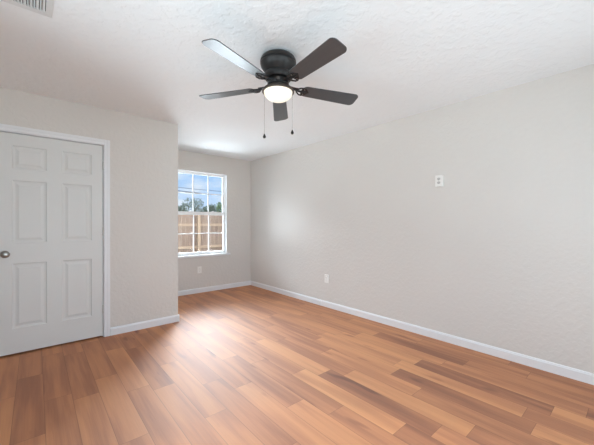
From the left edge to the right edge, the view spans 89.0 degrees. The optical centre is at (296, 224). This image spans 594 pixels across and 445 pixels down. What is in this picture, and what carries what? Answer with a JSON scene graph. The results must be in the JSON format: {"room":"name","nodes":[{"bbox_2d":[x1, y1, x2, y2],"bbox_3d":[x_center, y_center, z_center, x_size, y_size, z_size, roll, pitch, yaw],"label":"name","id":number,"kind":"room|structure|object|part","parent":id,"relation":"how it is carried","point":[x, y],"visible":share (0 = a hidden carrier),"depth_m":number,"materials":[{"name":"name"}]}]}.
{"room":"empty bedroom","nodes":[
{"label":"empty bedroom","id":0,"kind":"room"},
{"bbox_2d":[0,87,177,327],"bbox_3d":[-2.336,-0.012,3.078,2.176,2.440,0.115,0,0,-41],"label":"wall","id":1,"kind":"structure","parent":0,"point":[143,151],"depth_m":3.43,"materials":[{"name":"beige paint"}]},
{"bbox_2d":[0,131,103,355],"bbox_3d":[-2.367,0.179,2.959,0.812,2.024,0.098,0,0,-41],"label":"door","id":2,"kind":"structure","parent":1,"relation":"in","point":[52,229],"depth_m":2.94,"materials":[{"name":"white paint"}]},
{"bbox_3d":[-2.622,0.275,2.710,0.057,0.057,0.055,0,0,-41],"label":"knob","id":3,"kind":"part","parent":2,"relation":"part of","materials":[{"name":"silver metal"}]},
{"bbox_2d":[0,124,109,336],"bbox_3d":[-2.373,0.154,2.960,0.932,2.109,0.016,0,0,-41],"label":"trim","id":4,"kind":"structure","parent":1,"relation":"attached to","point":[4,127],"depth_m":3.23,"materials":[{"name":"white paint"}]},
{"bbox_2d":[110,314,178,335],"bbox_3d":[-1.742,1.165,3.514,0.737,0.084,0.013,0,0,-41],"label":"baseboard","id":5,"kind":"structure","parent":1,"relation":"attached to","point":[175,318],"depth_m":3.48,"materials":[{"name":"white paint"}]},
{"bbox_2d":[178,150,250,290],"bbox_3d":[-2.542,-0.019,4.642,4.190,2.440,0.140,0,0,-41],"label":"wall","id":6,"kind":"structure","parent":0,"point":[235,267],"depth_m":5.66,"materials":[{"name":"beige paint"}]},
{"bbox_2d":[197,266,201,272],"bbox_3d":[-1.702,0.800,5.276,0.075,0.118,0.008,0,0,-41],"label":"wall outlet","id":7,"kind":"object","parent":6,"relation":"attached to","point":[199,269],"visible":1,"depth_m":5.27,"materials":[{"name":"white plastic"}]},
{"bbox_2d":[178,169,230,258],"bbox_3d":[-1.682,-0.169,5.359,1.025,1.489,0.176,0,0,-41],"label":"window","id":8,"kind":"structure","parent":6,"relation":"in","point":[193,254],"depth_m":5.47,"materials":[{"name":"white plastic"}]},
{"bbox_3d":[-1.724,-0.537,5.407,0.887,0.725,0.026,0,0,-41],"label":"sash","id":9,"kind":"part","parent":8,"relation":"part of","materials":[{"name":"clear glass"}]},
{"bbox_3d":[-1.707,0.153,5.389,0.887,0.744,0.026,0,0,-41],"label":"sash","id":10,"kind":"part","parent":8,"relation":"part of","materials":[{"name":"white plastic"}]},
{"bbox_3d":[-1.660,0.556,5.335,1.025,0.038,0.104,0,0,-41],"label":"sill","id":11,"kind":"part","parent":8,"relation":"part of","materials":[{"name":"white paint"}]},
{"bbox_2d":[178,281,249,295],"bbox_3d":[-1.619,1.157,5.347,1.874,0.084,0.013,0,0,-41],"label":"baseboard","id":12,"kind":"structure","parent":6,"relation":"attached to","point":[245,283],"depth_m":5.43,"materials":[{"name":"white paint"}]},
{"bbox_2d":[0,285,593,444],"bbox_3d":[-0.532,1.340,2.429,4.330,0.250,6.130,0,0,-41],"label":"floor","id":13,"kind":"structure","parent":0,"point":[249,364],"depth_m":2.27,"materials":[{"name":"brown wood"}]},
{"bbox_2d":[0,0,593,160],"bbox_3d":[-0.527,-1.300,2.417,4.330,0.150,6.130,0,0,-41],"label":"ceiling","id":14,"kind":"structure","parent":0,"point":[142,58],"depth_m":2.20,"materials":[{"name":"white paint"}]},
{"bbox_2d":[1,0,53,17],"bbox_3d":[-1.534,-1.217,1.580,0.400,0.013,0.215,0,0,-41],"label":"ceiling vent","id":15,"kind":"object","parent":14,"relation":"in","point":[43,7],"visible":1,"depth_m":1.68,"materials":[{"name":"white metal"}]},
{"bbox_2d":[199,37,357,137],"bbox_3d":[-0.120,-0.937,2.169,1.236,0.573,1.204,0,0,-41],"label":"ceiling fan","id":16,"kind":"object","parent":14,"relation":"hanging from","point":[279,66],"visible":1,"depth_m":2.11,"materials":[{"name":"black metal"}]},
{"bbox_3d":[-0.532,-1.001,2.324,0.455,0.006,0.134,0,10,17],"label":"fan blade","id":17,"kind":"part","parent":16,"relation":"part of","materials":[{"name":"grey wood"}]},
{"bbox_3d":[-0.373,-1.016,1.866,0.134,0.006,0.455,14,6,35],"label":"fan blade","id":18,"kind":"part","parent":16,"relation":"part of","materials":[{"name":"grey wood"}]},
{"bbox_3d":[-0.222,-0.855,2.276,0.069,0.348,0.003,0,0,39],"label":"pull chain","id":19,"kind":"part","parent":16,"relation":"part of","materials":[{"name":"metal"}]},
{"bbox_3d":[-0.138,-0.930,2.205,0.208,0.070,0.208,0,0,-41],"label":"lamp shade","id":20,"kind":"part","parent":16,"relation":"part of","materials":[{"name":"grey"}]},
{"bbox_3d":[-0.146,-0.986,2.617,0.134,0.006,0.455,-11,-2,-2],"label":"fan blade","id":21,"kind":"part","parent":16,"relation":"part of","materials":[{"name":"grey wood"}]},
{"bbox_3d":[0.111,-1.011,1.876,0.134,0.006,0.455,17,-12,-36],"label":"fan blade","id":22,"kind":"part","parent":16,"relation":"part of","materials":[{"name":"brown wood"}]},
{"bbox_3d":[0.252,-0.993,2.339,0.455,0.006,0.134,1,-14,-19],"label":"fan blade","id":23,"kind":"part","parent":16,"relation":"part of","materials":[{"name":"wood"}]},
{"bbox_2d":[251,64,593,372],"bbox_3d":[1.054,-0.008,3.794,0.140,2.440,6.130,0,0,-41],"label":"wall","id":24,"kind":"structure","parent":0,"point":[500,254],"depth_m":3.05,"materials":[{"name":"beige paint"}]},
{"bbox_2d":[324,274,328,282],"bbox_3d":[0.430,0.796,4.399,0.014,0.118,0.075,0,0,-41],"label":"wall outlet","id":25,"kind":"object","parent":24,"relation":"attached to","point":[326,277],"visible":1,"depth_m":4.39,"materials":[{"name":"white plastic"}]},
{"bbox_2d":[250,281,593,384],"bbox_3d":[0.999,1.170,3.744,0.013,0.084,5.837,0,0,-41],"label":"baseboard","id":26,"kind":"structure","parent":24,"relation":"attached to","point":[576,374],"depth_m":3.02,"materials":[{"name":"white paint"}]},
{"bbox_2d":[435,175,442,186],"bbox_3d":[1.489,-0.453,3.163,0.026,0.118,0.075,0,0,-41],"label":"wall outlet","id":27,"kind":"object","parent":24,"relation":"attached to","point":[438,178],"visible":1,"depth_m":3.16,"materials":[{"name":"white plastic"}]},
{"label":"outside","id":28,"kind":"structure","parent":0,"visible":0},
{"bbox_3d":[-3.170,1.383,23.852,140.000,0.060,150.000,0,0,-41],"label":"ground","id":29,"kind":"structure","parent":28,"visible":0},
{"bbox_2d":[178,205,185,210],"bbox_3d":[-11.321,-0.261,29.996,2.547,3.273,2.400,0,0,41],"label":"tree","id":30,"kind":"object","parent":29,"relation":"on","point":[180,208],"visible":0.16,"depth_m":30.01,"materials":[{"name":"green plant"}]},
{"bbox_2d":[182,198,203,211],"bbox_3d":[-12.216,-0.869,35.293,3.127,4.436,2.385,0,0,-41],"label":"tree","id":31,"kind":"object","parent":29,"relation":"on","point":[188,199],"visible":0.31,"depth_m":35.25,"materials":[{"name":"green plant"}]},
{"bbox_2d":[178,215,222,252],"bbox_3d":[-3.188,0.535,10.059,14.722,1.880,0.152,0,0,-41],"label":"wooden fence","id":32,"kind":"object","parent":29,"relation":"on","point":[185,222],"visible":0.02,"depth_m":9.99,"materials":[{"name":"brown wood"}]},
{"bbox_3d":[-3.244,0.576,9.970,0.090,1.800,0.090,0,0,-41],"label":"fence post","id":33,"kind":"part","parent":32,"relation":"part of","materials":[{"name":"brown wood"}]},
{"bbox_3d":[-3.256,0.755,10.045,14.600,0.084,0.038,0,0,-41],"label":"rail","id":34,"kind":"part","parent":32,"relation":"part of","materials":[{"name":"brown wood"}]},
{"bbox_3d":[-3.255,0.025,10.042,14.600,0.084,0.038,0,0,-41],"label":"rail","id":35,"kind":"part","parent":32,"relation":"part of","materials":[{"name":"brown wood"}]},
{"bbox_2d":[199,204,216,221],"bbox_3d":[-9.224,-0.373,31.233,1.976,3.494,2.004,0,0,-41],"label":"tree","id":36,"kind":"object","parent":29,"relation":"on","point":[211,207],"visible":0.43,"depth_m":31.10,"materials":[{"name":"green plant"}]},
{"bbox_2d":[215,202,221,211],"bbox_3d":[-8.078,-0.539,33.329,2.197,3.811,2.098,0,0,-41],"label":"tree","id":37,"kind":"object","parent":29,"relation":"on","point":[219,205],"visible":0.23,"depth_m":32.76,"materials":[{"name":"green plant"}]}
]}

